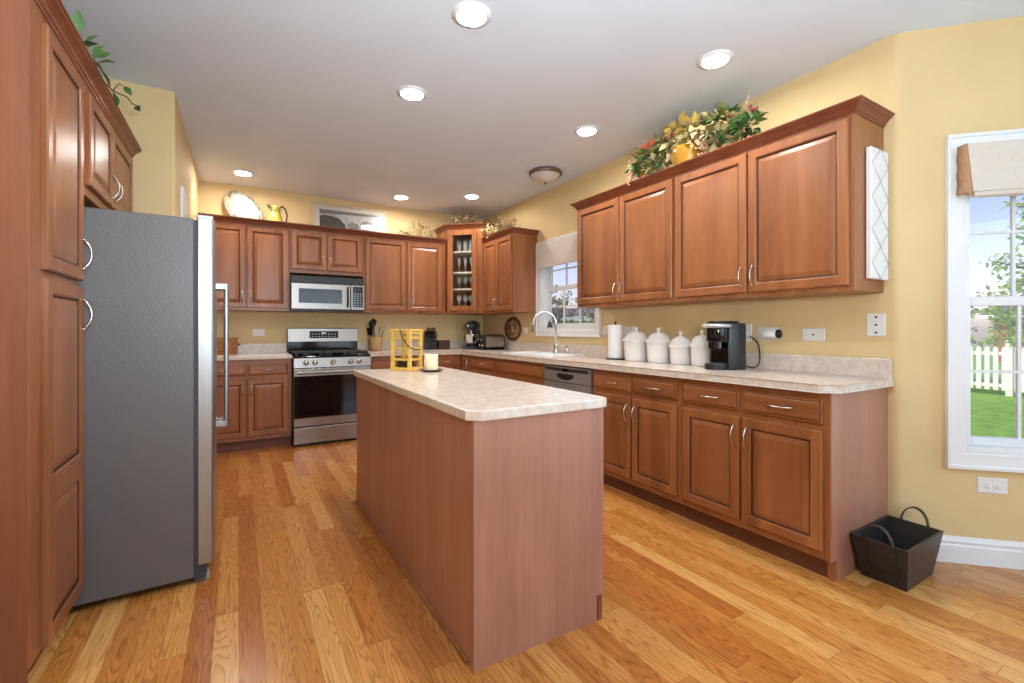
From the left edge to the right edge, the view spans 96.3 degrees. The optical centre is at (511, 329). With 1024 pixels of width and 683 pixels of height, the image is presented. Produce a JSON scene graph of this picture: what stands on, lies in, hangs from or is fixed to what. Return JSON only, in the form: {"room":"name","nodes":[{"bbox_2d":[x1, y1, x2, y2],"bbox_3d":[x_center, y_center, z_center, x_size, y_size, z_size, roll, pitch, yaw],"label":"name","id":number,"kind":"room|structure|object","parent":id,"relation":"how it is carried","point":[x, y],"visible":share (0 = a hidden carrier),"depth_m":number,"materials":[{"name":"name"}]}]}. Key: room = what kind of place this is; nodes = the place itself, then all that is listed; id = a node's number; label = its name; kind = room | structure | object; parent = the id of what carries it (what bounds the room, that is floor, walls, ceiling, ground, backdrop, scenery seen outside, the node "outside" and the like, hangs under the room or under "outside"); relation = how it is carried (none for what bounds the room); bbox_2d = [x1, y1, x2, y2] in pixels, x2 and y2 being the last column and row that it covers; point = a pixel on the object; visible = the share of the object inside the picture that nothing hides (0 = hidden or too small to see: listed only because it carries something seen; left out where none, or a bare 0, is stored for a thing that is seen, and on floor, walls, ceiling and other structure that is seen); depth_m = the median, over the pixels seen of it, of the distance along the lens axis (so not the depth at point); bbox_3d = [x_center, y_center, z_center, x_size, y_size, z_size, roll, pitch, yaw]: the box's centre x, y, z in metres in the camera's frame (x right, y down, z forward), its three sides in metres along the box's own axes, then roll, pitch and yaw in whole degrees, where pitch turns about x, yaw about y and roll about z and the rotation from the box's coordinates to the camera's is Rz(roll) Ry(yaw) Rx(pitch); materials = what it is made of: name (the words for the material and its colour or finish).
{"room":"kitchen","nodes":[
{"label":"kitchen","id":0,"kind":"room"},
{"bbox_2d":[103,77,198,219],"bbox_3d":[-3.152,-0.183,3.646,0.962,2.745,2.059,0,0,-31],"label":"wall","id":1,"kind":"structure","parent":0,"point":[165,163],"depth_m":2.97,"materials":[{"name":"paint"}]},
{"bbox_2d":[78,71,132,211],"bbox_3d":[-2.347,-0.836,2.259,0.674,0.500,1.115,0,0,-31],"label":"upper cabinet","id":2,"kind":"object","parent":1,"relation":"attached to","point":[108,165],"visible":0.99,"depth_m":2.22,"materials":[{"name":"brown wood"}]},
{"bbox_2d":[180,186,186,217],"bbox_3d":[-2.427,-0.806,3.390,0.019,0.430,0.270,0,0,-31],"label":"wall panel","id":3,"kind":"object","parent":1,"relation":"attached to","point":[183,197],"visible":0.42,"depth_m":3.28,"materials":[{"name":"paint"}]},
{"bbox_2d":[199,180,482,343],"bbox_3d":[-1.860,-0.183,5.685,3.587,2.745,0.120,0,0,-31],"label":"wall","id":4,"kind":"structure","parent":0,"point":[451,327],"depth_m":5.34,"materials":[{"name":"paint"}]},
{"bbox_2d":[215,221,289,311],"bbox_3d":[-2.803,-0.641,4.827,0.813,0.892,0.381,0,0,-31],"label":"upper cabinet","id":5,"kind":"object","parent":4,"relation":"attached to","point":[254,260],"visible":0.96,"depth_m":4.74,"materials":[{"name":"brown wood"}]},
{"bbox_2d":[224,190,261,218],"bbox_3d":[-2.877,-1.298,4.910,0.358,0.389,0.102,0,0,-31],"label":"serving plate","id":6,"kind":"object","parent":5,"relation":"on","point":[237,203],"visible":0.78,"depth_m":4.92,"materials":[{"name":"beige ceramic"}]},
{"bbox_2d":[267,204,287,221],"bbox_3d":[-2.544,-1.218,4.960,0.175,0.262,0.147,0,0,1],"label":"pitcher","id":7,"kind":"object","parent":5,"relation":"on","point":[275,215],"visible":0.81,"depth_m":4.92,"materials":[{"name":"yellow ceramic"}]},
{"bbox_2d":[198,213,446,244],"bbox_3d":[-1.952,-1.108,5.147,2.602,0.058,0.049,0,0,-31],"label":"crown molding","id":8,"kind":"structure","parent":5,"relation":"attached to","point":[221,218],"depth_m":5.05,"materials":[{"name":"brown wood"}]},
{"bbox_2d":[252,329,264,335],"bbox_3d":[-2.793,0.036,5.053,0.118,0.075,0.008,0,0,-31],"label":"wall outlet","id":9,"kind":"object","parent":4,"relation":"attached to","point":[255,332],"visible":1,"depth_m":5.05,"materials":[{"name":"white plastic"}]},
{"bbox_2d":[290,229,362,278],"bbox_3d":[-2.125,-0.849,5.232,0.763,0.476,0.381,0,0,-31],"label":"upper cabinet","id":10,"kind":"object","parent":4,"relation":"attached to","point":[312,253],"visible":0.98,"depth_m":5.10,"materials":[{"name":"brown wood"}]},
{"bbox_2d":[289,275,363,312],"bbox_3d":[-2.105,-0.388,5.198,0.758,0.377,0.455,0,0,-31],"label":"microwave","id":11,"kind":"object","parent":10,"relation":"attached to","point":[307,293],"visible":0.99,"depth_m":5.03,"materials":[{"name":"silver metal"}]},
{"bbox_2d":[312,201,386,232],"bbox_3d":[-1.936,-1.283,5.513,0.860,0.395,0.066,0,0,-31],"label":"framed picture","id":12,"kind":"object","parent":10,"relation":"on","point":[323,214],"visible":0.67,"depth_m":5.50,"materials":[{"name":"paper"}]},
{"bbox_2d":[319,209,380,231],"bbox_3d":[-1.931,-1.284,5.505,0.708,0.243,0.001,0,-6,-31],"label":"print","id":13,"kind":"object","parent":12,"relation":"attached to","point":[330,218],"depth_m":5.50},
{"bbox_2d":[358,236,444,314],"bbox_3d":[-1.357,-0.641,5.690,1.024,0.892,0.381,0,0,-31],"label":"upper cabinet","id":14,"kind":"object","parent":4,"relation":"attached to","point":[400,276],"visible":0.98,"depth_m":5.54,"materials":[{"name":"brown wood"}]},
{"bbox_2d":[397,220,444,237],"bbox_3d":[-1.145,-1.232,5.757,0.595,0.270,0.169,0,0,-31],"label":"dried flowers","id":15,"kind":"object","parent":14,"relation":"on","point":[419,225],"visible":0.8,"depth_m":5.74,"materials":[{"name":"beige plant"}]},
{"bbox_2d":[437,228,500,314],"bbox_3d":[-0.535,-0.737,6.011,0.691,1.068,0.672,0,0,-31],"label":"upper cabinet","id":16,"kind":"object","parent":4,"relation":"attached to","point":[470,240],"visible":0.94,"depth_m":5.80,"materials":[{"name":"brown wood"}]},
{"bbox_2d":[453,251,471,258],"bbox_3d":[-0.553,-0.983,6.000,0.651,0.019,0.613,0,0,-30],"label":"shelf","id":17,"kind":"object","parent":16,"relation":"attached to","point":[456,254],"depth_m":5.96,"materials":[{"name":"paint"}]},
{"bbox_2d":[453,272,471,277],"bbox_3d":[-0.553,-0.719,6.000,0.651,0.019,0.613,0,0,-30],"label":"shelf","id":18,"kind":"object","parent":16,"relation":"attached to","point":[455,274],"depth_m":5.93,"materials":[{"name":"paint"}]},
{"bbox_2d":[453,288,471,292],"bbox_3d":[-0.553,-0.507,6.000,0.651,0.019,0.613,0,0,-30],"label":"shelf","id":19,"kind":"object","parent":16,"relation":"attached to","point":[464,290],"depth_m":5.88,"materials":[{"name":"paint"}]},
{"bbox_2d":[450,209,483,223],"bbox_3d":[-0.573,-1.419,5.900,0.519,0.274,0.199,0,0,-31],"label":"dried flowers","id":20,"kind":"object","parent":16,"relation":"on","point":[464,219],"visible":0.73,"depth_m":5.86,"materials":[{"name":"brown plant"}]},
{"bbox_2d":[434,222,503,233],"bbox_3d":[-0.570,-1.292,5.864,1.033,0.058,0.301,0,0,13],"label":"crown molding","id":21,"kind":"structure","parent":16,"relation":"attached to","point":[444,227],"depth_m":5.76,"materials":[{"name":"brown wood"}]},
{"bbox_2d":[28,439,1023,682],"bbox_3d":[0.332,1.219,2.049,5.370,0.060,8.620,0,0,-31],"label":"floor","id":22,"kind":"structure","parent":0,"point":[300,587],"depth_m":1.92,"materials":[{"name":"brown wood"}]},
{"bbox_2d":[0,0,92,682],"bbox_3d":[-1.918,0.051,1.540,0.674,2.275,0.533,0,0,-31],"label":"pantry cabinet","id":23,"kind":"object","parent":22,"relation":"on","point":[42,328],"visible":1,"depth_m":1.52,"materials":[{"name":"brown wood"}]},
{"bbox_2d":[34,0,141,157],"bbox_3d":[-2.198,-1.107,2.005,0.669,0.058,1.704,0,0,-31],"label":"crown molding","id":24,"kind":"structure","parent":23,"relation":"attached to","point":[55,13],"depth_m":1.92,"materials":[{"name":"brown wood"}]},
{"bbox_2d":[70,10,140,110],"bbox_3d":[-1.926,-1.200,2.257,0.108,0.183,0.889,0,0,-24],"label":"ivy garland","id":25,"kind":"object","parent":24,"relation":"on","point":[76,17],"visible":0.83,"depth_m":2.00,"materials":[{"name":"green plant"}]},
{"bbox_2d":[72,207,228,606],"bbox_3d":[-1.925,0.323,2.388,0.764,1.732,0.908,0,0,-32],"label":"refrigerator","id":26,"kind":"object","parent":22,"relation":"on","point":[150,285],"visible":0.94,"depth_m":2.04,"materials":[{"name":"grey metal"}]},
{"bbox_2d":[217,359,291,452],"bbox_3d":[-2.736,0.745,4.710,0.806,0.888,0.651,0,0,-31],"label":"base cabinet","id":27,"kind":"object","parent":22,"relation":"on","point":[260,391],"visible":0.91,"depth_m":4.51,"materials":[{"name":"brown wood"}]},
{"bbox_2d":[217,343,291,360],"bbox_3d":[-2.745,0.228,4.716,0.818,0.142,0.632,0,0,-31],"label":"countertop","id":28,"kind":"structure","parent":27,"relation":"on","point":[263,351],"depth_m":4.94,"materials":[{"name":"stone"}]},
{"bbox_2d":[217,337,239,354],"bbox_3d":[-2.969,0.172,4.773,0.240,0.172,0.148,0,0,-31],"label":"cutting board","id":29,"kind":"object","parent":28,"relation":"on","point":[233,341],"visible":0.57,"depth_m":4.73,"materials":[{"name":"wood"}]},
{"bbox_2d":[287,328,370,446],"bbox_3d":[-2.024,0.587,5.058,0.762,1.205,0.764,0,0,-31],"label":"gas range","id":30,"kind":"object","parent":22,"relation":"on","point":[324,360],"visible":0.94,"depth_m":4.78,"materials":[{"name":"silver metal"}]},
{"bbox_2d":[291,352,370,358],"bbox_3d":[-2.020,0.288,5.050,0.762,0.029,0.630,0,0,-31],"label":"cooktop","id":31,"kind":"object","parent":30,"relation":"in","point":[335,355],"depth_m":4.84,"materials":[{"name":"metal"}]},
{"bbox_2d":[370,354,461,369],"bbox_3d":[-1.240,0.745,5.602,1.126,0.888,0.651,0,0,-31],"label":"base cabinet","id":32,"kind":"object","parent":22,"relation":"on","point":[454,361],"visible":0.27,"depth_m":5.38,"materials":[{"name":"brown wood"}]},
{"bbox_2d":[358,341,895,393],"bbox_3d":[0.061,0.232,4.005,1.737,0.149,4.741,0,0,-31],"label":"countertop","id":33,"kind":"structure","parent":32,"relation":"on","point":[805,373],"depth_m":2.81,"materials":[{"name":"stone"}]},
{"bbox_2d":[369,337,382,350],"bbox_3d":[-1.639,0.176,5.519,0.170,0.165,0.170,0,0,-31],"label":"utensil crock","id":34,"kind":"object","parent":33,"relation":"on","point":[375,343],"visible":0.98,"depth_m":5.46,"materials":[{"name":"beige ceramic"}]},
{"bbox_2d":[424,331,436,349],"bbox_3d":[-1.043,0.141,5.887,0.130,0.235,0.130,0,0,-31],"label":"knife block","id":35,"kind":"object","parent":33,"relation":"on","point":[428,344],"visible":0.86,"depth_m":5.84,"materials":[{"name":"black plastic"}]},
{"bbox_2d":[437,340,449,348],"bbox_3d":[-0.904,0.201,6.005,0.156,0.115,0.116,0,0,-31],"label":"box","id":36,"kind":"object","parent":33,"relation":"on","point":[441,344],"visible":0.78,"depth_m":5.96,"materials":[{"name":"brown wood"}]},
{"bbox_2d":[462,321,479,348],"bbox_3d":[-0.523,0.071,6.066,0.214,0.374,0.334,0,0,19],"label":"stand mixer","id":37,"kind":"object","parent":33,"relation":"on","point":[471,340],"visible":0.9,"depth_m":5.96,"materials":[{"name":"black metal"}]},
{"bbox_2d":[463,334,478,346],"bbox_3d":[-0.539,0.147,6.020,0.214,0.161,0.214,0,0,19],"label":"bowl","id":38,"kind":"object","parent":37,"relation":"on","point":[471,340],"depth_m":5.95,"materials":[{"name":"silver metal"}]},
{"bbox_2d":[478,334,504,349],"bbox_3d":[-0.270,0.160,5.790,0.312,0.196,0.200,0,0,-29],"label":"toaster","id":39,"kind":"object","parent":33,"relation":"on","point":[486,341],"visible":1,"depth_m":5.72,"materials":[{"name":"metal"}]},
{"bbox_2d":[503,351,583,356],"bbox_3d":[0.302,0.334,4.686,0.470,0.181,0.840,0,0,-31],"label":"sink","id":40,"kind":"object","parent":33,"relation":"in","point":[526,353],"visible":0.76,"depth_m":4.61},
{"bbox_2d":[531,311,559,352],"bbox_3d":[0.348,0.023,4.809,0.297,0.439,0.240,0,0,2],"label":"kitchen faucet","id":41,"kind":"object","parent":33,"relation":"on","point":[540,312],"visible":1,"depth_m":4.79,"materials":[{"name":"silver metal"}]},
{"bbox_2d":[606,321,624,359],"bbox_3d":[0.896,0.093,3.964,0.170,0.330,0.170,0,0,-31],"label":"paper towel holder","id":42,"kind":"object","parent":33,"relation":"on","point":[615,322],"visible":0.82,"depth_m":3.90,"materials":[{"name":"metal"}]},
{"bbox_2d":[608,325,622,357],"bbox_3d":[0.896,0.105,3.964,0.128,0.285,0.128,0,0,-31],"label":"paper towel roll","id":43,"kind":"object","parent":42,"relation":"on","point":[615,332],"visible":0.93,"depth_m":3.91,"materials":[{"name":"white paper"}]},
{"bbox_2d":[622,327,647,360],"bbox_3d":[1.027,0.118,3.792,0.227,0.280,0.227,0,0,-31],"label":"canister","id":44,"kind":"object","parent":33,"relation":"on","point":[635,347],"visible":0.87,"depth_m":3.71,"materials":[{"name":"ceramic"}]},
{"bbox_2d":[622,339,646,360],"bbox_3d":[1.027,0.169,3.792,0.227,0.178,0.227,0,0,-31],"label":"jar","id":45,"kind":"object","parent":44,"relation":"attached to","point":[634,349],"depth_m":3.71,"materials":[{"name":"ceramic"}]},
{"bbox_2d":[645,328,670,362],"bbox_3d":[1.149,0.122,3.593,0.210,0.272,0.210,0,0,-31],"label":"canister","id":46,"kind":"object","parent":33,"relation":"on","point":[658,351],"visible":0.95,"depth_m":3.52,"materials":[{"name":"ceramic"}]},
{"bbox_2d":[645,340,670,362],"bbox_3d":[1.149,0.173,3.593,0.210,0.170,0.210,0,0,-31],"label":"jar","id":47,"kind":"object","parent":46,"relation":"attached to","point":[658,351],"depth_m":3.52,"materials":[{"name":"ceramic"}]},
{"bbox_2d":[668,331,690,364],"bbox_3d":[1.259,0.136,3.422,0.181,0.244,0.181,0,0,-31],"label":"canister","id":48,"kind":"object","parent":33,"relation":"on","point":[680,351],"visible":0.93,"depth_m":3.36,"materials":[{"name":"ceramic"}]},
{"bbox_2d":[668,345,690,364],"bbox_3d":[1.259,0.187,3.422,0.181,0.142,0.181,0,0,-31],"label":"jar","id":49,"kind":"object","parent":48,"relation":"attached to","point":[679,354],"depth_m":3.36,"materials":[{"name":"ceramic"}]},
{"bbox_2d":[689,330,709,365],"bbox_3d":[1.354,0.131,3.264,0.177,0.254,0.177,0,0,-31],"label":"canister","id":50,"kind":"object","parent":33,"relation":"on","point":[700,352],"visible":0.73,"depth_m":3.21,"materials":[{"name":"ceramic"}]},
{"bbox_2d":[689,344,709,365],"bbox_3d":[1.354,0.182,3.264,0.177,0.152,0.177,0,0,-31],"label":"jar","id":51,"kind":"object","parent":50,"relation":"attached to","point":[700,353],"depth_m":3.20,"materials":[{"name":"ceramic"}]},
{"bbox_2d":[702,321,760,369],"bbox_3d":[1.428,0.102,3.004,0.389,0.313,0.213,0,0,-22],"label":"coffee maker","id":52,"kind":"object","parent":33,"relation":"on","point":[726,340],"visible":1,"depth_m":2.92,"materials":[{"name":"black plastic"}]},
{"bbox_2d":[705,363,728,369],"bbox_3d":[1.304,0.240,2.961,0.102,0.036,0.145,0,0,-22],"label":"drip tray","id":53,"kind":"object","parent":52,"relation":"on","point":[710,366],"depth_m":2.91,"materials":[{"name":"black plastic"}]},
{"bbox_2d":[462,354,470,371],"bbox_3d":[-0.319,0.745,5.691,0.648,0.888,0.246,0,0,-31],"label":"base cabinet","id":54,"kind":"object","parent":22,"relation":"on","point":[466,359],"visible":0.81,"depth_m":5.51,"materials":[{"name":"brown wood"}]},
{"bbox_2d":[356,377,602,671],"bbox_3d":[-0.337,0.755,2.531,0.632,0.867,1.839,0,0,-31],"label":"kitchen island","id":55,"kind":"object","parent":22,"relation":"on","point":[496,526],"visible":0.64,"depth_m":1.78,"materials":[{"name":"brown wood"}]},
{"bbox_2d":[354,366,606,421],"bbox_3d":[-0.345,0.301,2.530,0.640,0.039,1.872,0,0,-31],"label":"island countertop","id":56,"kind":"structure","parent":55,"relation":"on","point":[467,396],"depth_m":1.98,"materials":[{"name":"stone"}]},
{"bbox_2d":[390,329,422,370],"bbox_3d":[-0.726,0.139,3.154,0.179,0.284,0.157,0,0,25],"label":"candle lantern","id":57,"kind":"object","parent":56,"relation":"on","point":[404,364],"visible":0.99,"depth_m":3.12,"materials":[{"name":"yellow wood"}]},
{"bbox_2d":[419,368,442,371],"bbox_3d":[-0.542,0.274,3.071,0.155,0.015,0.155,0,0,17],"label":"dish","id":58,"kind":"object","parent":56,"relation":"on","point":[422,369],"visible":0.81,"depth_m":3.02,"materials":[{"name":"black metal"}]},
{"bbox_2d":[424,354,437,369],"bbox_3d":[-0.542,0.219,3.071,0.094,0.108,0.094,0,0,-31],"label":"pillar candle","id":59,"kind":"object","parent":58,"relation":"on","point":[430,360],"visible":0.87,"depth_m":3.03,"materials":[{"name":"wax"}]},
{"bbox_2d":[470,355,494,375],"bbox_3d":[-0.105,0.745,5.333,0.648,0.888,0.583,0,0,-31],"label":"base cabinet","id":60,"kind":"object","parent":22,"relation":"on","point":[480,365],"visible":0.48,"depth_m":5.15,"materials":[{"name":"brown wood"}]},
{"bbox_2d":[495,358,546,385],"bbox_3d":[0.289,0.745,4.672,0.648,0.888,0.952,0,0,-31],"label":"base cabinet","id":61,"kind":"object","parent":22,"relation":"on","point":[524,371],"visible":0.05,"depth_m":4.47,"materials":[{"name":"brown wood"}]},
{"bbox_2d":[544,364,592,394],"bbox_3d":[0.703,0.747,3.989,0.610,0.885,0.624,0,0,-31],"label":"dishwasher","id":62,"kind":"object","parent":22,"relation":"on","point":[578,379],"visible":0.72,"depth_m":3.79,"materials":[{"name":"grey metal"}]},
{"bbox_2d":[593,369,686,517],"bbox_3d":[1.077,0.745,3.353,0.648,0.888,0.829,0,0,-31],"label":"base cabinet","id":63,"kind":"object","parent":22,"relation":"on","point":[642,415],"visible":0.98,"depth_m":3.11,"materials":[{"name":"brown wood"}]},
{"bbox_2d":[682,378,887,581],"bbox_3d":[1.505,0.745,2.634,0.648,0.888,0.840,0,0,-31],"label":"base cabinet","id":64,"kind":"object","parent":22,"relation":"on","point":[788,475],"visible":1,"depth_m":2.34,"materials":[{"name":"brown wood"}]},
{"bbox_2d":[850,506,943,591],"bbox_3d":[1.869,1.047,2.225,0.450,0.282,0.226,0,0,-31],"label":"storage basket","id":65,"kind":"object","parent":22,"relation":"on","point":[899,553],"visible":1,"depth_m":2.17,"materials":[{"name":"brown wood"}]},
{"bbox_2d":[61,0,1023,218],"bbox_3d":[0.332,-1.606,2.049,5.370,0.100,8.620,0,0,-31],"label":"ceiling","id":66,"kind":"structure","parent":0,"point":[301,96],"depth_m":2.78,"materials":[{"name":"paint"}]},
{"bbox_2d":[232,169,254,176],"bbox_3d":[-2.671,-1.550,4.555,0.196,0.012,0.196,0,0,-31],"label":"recessed light","id":67,"kind":"object","parent":66,"relation":"in","point":[240,172],"visible":1,"depth_m":4.54,"materials":[{"name":"paint"}]},
{"bbox_2d":[397,85,426,100],"bbox_3d":[-0.660,-1.550,3.018,0.196,0.012,0.196,0,0,-31],"label":"recessed light","id":68,"kind":"object","parent":66,"relation":"in","point":[407,92],"visible":1,"depth_m":3.01,"materials":[{"name":"paint"}]},
{"bbox_2d":[452,1,490,28],"bbox_3d":[-0.200,-1.550,2.268,0.196,0.012,0.196,0,0,-31],"label":"recessed light","id":69,"kind":"object","parent":66,"relation":"in","point":[467,14],"visible":1,"depth_m":2.26,"materials":[{"name":"paint"}]},
{"bbox_2d":[529,166,561,184],"bbox_3d":[0.329,-1.491,4.523,0.330,0.130,0.330,0,0,-31],"label":"light","id":70,"kind":"object","parent":66,"relation":"attached to","point":[545,175],"visible":1,"depth_m":4.43,"materials":[{"name":"beige glass"}]},
{"bbox_2d":[574,125,599,135],"bbox_3d":[0.585,-1.550,3.586,0.196,0.012,0.196,0,0,-31],"label":"recessed light","id":71,"kind":"object","parent":66,"relation":"in","point":[585,130],"visible":1,"depth_m":3.58,"materials":[{"name":"paint"}]},
{"bbox_2d":[697,49,733,69],"bbox_3d":[1.171,-1.550,2.643,0.196,0.012,0.196,0,0,-31],"label":"recessed light","id":72,"kind":"object","parent":66,"relation":"in","point":[715,59],"visible":1,"depth_m":2.64,"materials":[{"name":"paint"}]},
{"bbox_2d":[483,32,901,517],"bbox_3d":[0.870,-0.183,4.473,0.140,2.745,4.759,0,0,-31],"label":"wall","id":73,"kind":"structure","parent":0,"point":[874,71],"depth_m":2.77,"materials":[{"name":"paint"}]},
{"bbox_2d":[484,233,536,313],"bbox_3d":[-0.051,-0.641,5.503,0.381,0.892,0.693,0,0,-31],"label":"upper cabinet","id":74,"kind":"object","parent":73,"relation":"attached to","point":[510,259],"visible":1,"depth_m":5.26,"materials":[{"name":"brown wood"}]},
{"bbox_2d":[481,216,521,237],"bbox_3d":[-0.131,-1.237,5.535,0.697,0.279,0.301,0,0,42],"label":"dried flowers","id":75,"kind":"object","parent":74,"relation":"on","point":[490,230],"visible":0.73,"depth_m":5.54,"materials":[{"name":"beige plant"}]},
{"bbox_2d":[481,226,539,242],"bbox_3d":[-0.035,-1.108,5.481,0.377,0.058,0.738,0,0,-31],"label":"crown molding","id":76,"kind":"structure","parent":74,"relation":"attached to","point":[504,232],"depth_m":5.24,"materials":[{"name":"brown wood"}]},
{"bbox_2d":[504,317,521,340],"bbox_3d":[0.004,-0.006,5.761,0.023,0.296,0.400,0,0,-31],"label":"oval plaque","id":77,"kind":"object","parent":73,"relation":"attached to","point":[512,328],"visible":1,"depth_m":5.74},
{"bbox_2d":[536,232,600,336],"bbox_3d":[0.620,-0.456,4.861,0.162,1.066,1.085,0,0,-31],"label":"window","id":78,"kind":"structure","parent":73,"relation":"in","point":[544,277],"depth_m":5.08,"materials":[{"name":"paint"}]},
{"bbox_2d":[536,235,576,269],"bbox_3d":[0.559,-0.811,4.756,0.046,0.270,1.056,0,0,-31],"label":"roman shade","id":79,"kind":"object","parent":78,"relation":"attached to","point":[562,251],"visible":0.64,"depth_m":4.86,"materials":[{"name":"fabric"}]},
{"bbox_2d":[577,176,694,308],"bbox_3d":[0.988,-0.641,3.762,0.381,0.892,1.080,0,0,-31],"label":"upper cabinet","id":80,"kind":"object","parent":73,"relation":"attached to","point":[626,242],"visible":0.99,"depth_m":3.60,"materials":[{"name":"brown wood"}]},
{"bbox_2d":[624,90,768,185],"bbox_3d":[1.245,-1.303,3.252,0.370,0.476,1.097,0,0,-31],"label":"flower arrangement","id":81,"kind":"object","parent":80,"relation":"on","point":[679,147],"visible":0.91,"depth_m":3.13,"materials":[{"name":"plant"}]},
{"bbox_2d":[570,94,894,209],"bbox_3d":[1.271,-1.108,3.293,0.377,0.058,2.275,0,0,-31],"label":"crown molding","id":82,"kind":"structure","parent":80,"relation":"attached to","point":[861,105],"depth_m":2.66,"materials":[{"name":"brown wood"}]},
{"bbox_2d":[746,324,751,341],"bbox_3d":[1.593,0.024,3.116,0.008,0.118,0.075,0,0,-31],"label":"wall outlet","id":83,"kind":"object","parent":73,"relation":"attached to","point":[748,326],"visible":0.47,"depth_m":3.10,"materials":[{"name":"white plastic"}]},
{"bbox_2d":[758,327,777,339],"bbox_3d":[1.669,0.026,2.989,0.008,0.080,0.130,0,0,-31],"label":"wall outlet","id":84,"kind":"object","parent":73,"relation":"attached to","point":[760,329],"visible":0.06,"depth_m":3.02,"materials":[{"name":"white plastic"}]},
{"bbox_2d":[762,329,782,337],"bbox_3d":[1.664,0.029,2.928,0.059,0.056,0.106,0,0,-31],"label":"plug","id":85,"kind":"object","parent":84,"relation":"attached to","point":[767,333],"visible":1,"depth_m":2.91,"materials":[{"name":"white plastic"}]},
{"bbox_2d":[675,113,888,302],"bbox_3d":[1.554,-0.641,2.812,0.381,0.892,1.128,0,0,-31],"label":"upper cabinet","id":86,"kind":"object","parent":73,"relation":"attached to","point":[785,217],"depth_m":2.54,"materials":[{"name":"brown wood"}]},
{"bbox_2d":[802,328,824,340],"bbox_3d":[1.809,0.032,2.754,0.008,0.075,0.125,0,0,-31],"label":"blank plate","id":87,"kind":"object","parent":73,"relation":"attached to","point":[808,334],"visible":1,"depth_m":2.75,"materials":[{"name":"white plastic"}]},
{"bbox_2d":[867,313,885,335],"bbox_3d":[1.971,-0.024,2.482,0.008,0.122,0.085,0,0,-31],"label":"wall outlet","id":88,"kind":"object","parent":73,"relation":"attached to","point":[876,323],"visible":1,"depth_m":2.48,"materials":[{"name":"white plastic"}]},
{"bbox_2d":[902,16,1023,541],"bbox_3d":[2.664,-0.183,2.316,1.249,2.745,0.140,0,0,14],"label":"wall","id":89,"kind":"structure","parent":0,"point":[969,77],"depth_m":2.36,"materials":[{"name":"paint"}]},
{"bbox_2d":[936,535,1023,569],"bbox_3d":[2.645,1.123,2.241,1.250,0.132,0.014,0,0,14],"label":"baseboard","id":90,"kind":"structure","parent":89,"relation":"attached to","point":[953,549],"depth_m":2.31,"materials":[{"name":"paint"}]},
{"bbox_2d":[945,128,1023,472],"bbox_3d":[2.675,-0.141,2.297,0.904,1.694,0.162,0,0,14],"label":"window","id":91,"kind":"structure","parent":89,"relation":"in","point":[961,447],"depth_m":2.33,"materials":[{"name":"paint"}]},
{"bbox_2d":[956,139,1023,197],"bbox_3d":[2.639,-0.787,2.192,0.818,0.270,0.057,0,0,14],"label":"roman shade","id":92,"kind":"object","parent":91,"relation":"attached to","point":[992,168],"visible":1,"depth_m":2.25,"materials":[{"name":"fabric"}]},
{"bbox_2d":[977,477,1006,494],"bbox_3d":[2.413,0.787,2.303,0.125,0.078,0.008,0,0,14],"label":"wall outlet","id":93,"kind":"object","parent":89,"relation":"attached to","point":[984,485],"visible":1,"depth_m":2.30,"materials":[{"name":"white plastic"}]},
{"label":"outside","id":94,"kind":"structure","parent":0,"visible":0},
{"bbox_2d":[971,347,1023,437],"bbox_3d":[22.100,1.789,24.829,56.600,0.200,80.000,0,0,-31],"label":"lawn","id":95,"kind":"structure","parent":94,"point":[992,412],"depth_m":9.54,"materials":[{"name":"green plant"}]},
{"bbox_2d":[552,284,578,323],"bbox_3d":[0.766,0.282,11.413,1.760,2.818,2.135,0,0,36],"label":"bare tree","id":96,"kind":"object","parent":95,"relation":"on","point":[559,301],"visible":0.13,"depth_m":11.19,"materials":[{"name":"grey plant"}]},
{"bbox_2d":[554,308,594,322],"bbox_3d":[4.343,0.364,20.598,9.800,2.650,8.060,0,0,7],"label":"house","id":97,"kind":"structure","parent":95,"relation":"on","point":[576,320],"depth_m":17.38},
{"bbox_2d":[567,308,594,322],"bbox_3d":[2.470,0.381,12.470,2.022,2.620,2.146,0,0,-9],"label":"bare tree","id":98,"kind":"object","parent":95,"relation":"on","point":[592,309],"visible":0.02,"depth_m":12.79,"materials":[{"name":"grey plant"}]},
{"bbox_2d":[971,291,985,343],"bbox_3d":[13.845,0.216,15.101,1.912,2.950,2.430,0,0,-28],"label":"evergreen tree","id":99,"kind":"object","parent":95,"relation":"on","point":[978,310],"visible":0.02,"depth_m":14.26,"materials":[{"name":"green plant"}]},
{"bbox_2d":[971,197,1023,349],"bbox_3d":[10.333,-0.558,8.869,2.497,4.498,2.339,0,0,24],"label":"young tree","id":100,"kind":"object","parent":95,"relation":"on","point":[1010,336],"visible":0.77,"depth_m":9.12,"materials":[{"name":"green plant"}]},
{"bbox_2d":[971,340,1023,396],"bbox_3d":[12.456,0.944,11.911,0.171,1.490,10.825,0,0,-22],"label":"picket fence","id":101,"kind":"object","parent":95,"relation":"on","point":[1008,354],"visible":0.12,"depth_m":11.80,"materials":[{"name":"white wood"}]},
{"bbox_2d":[977,294,1023,361],"bbox_3d":[30.541,-0.161,19.960,9.060,3.700,11.800,0,0,-21],"label":"house","id":102,"kind":"structure","parent":95,"relation":"on","point":[981,316],"depth_m":23.47,"materials":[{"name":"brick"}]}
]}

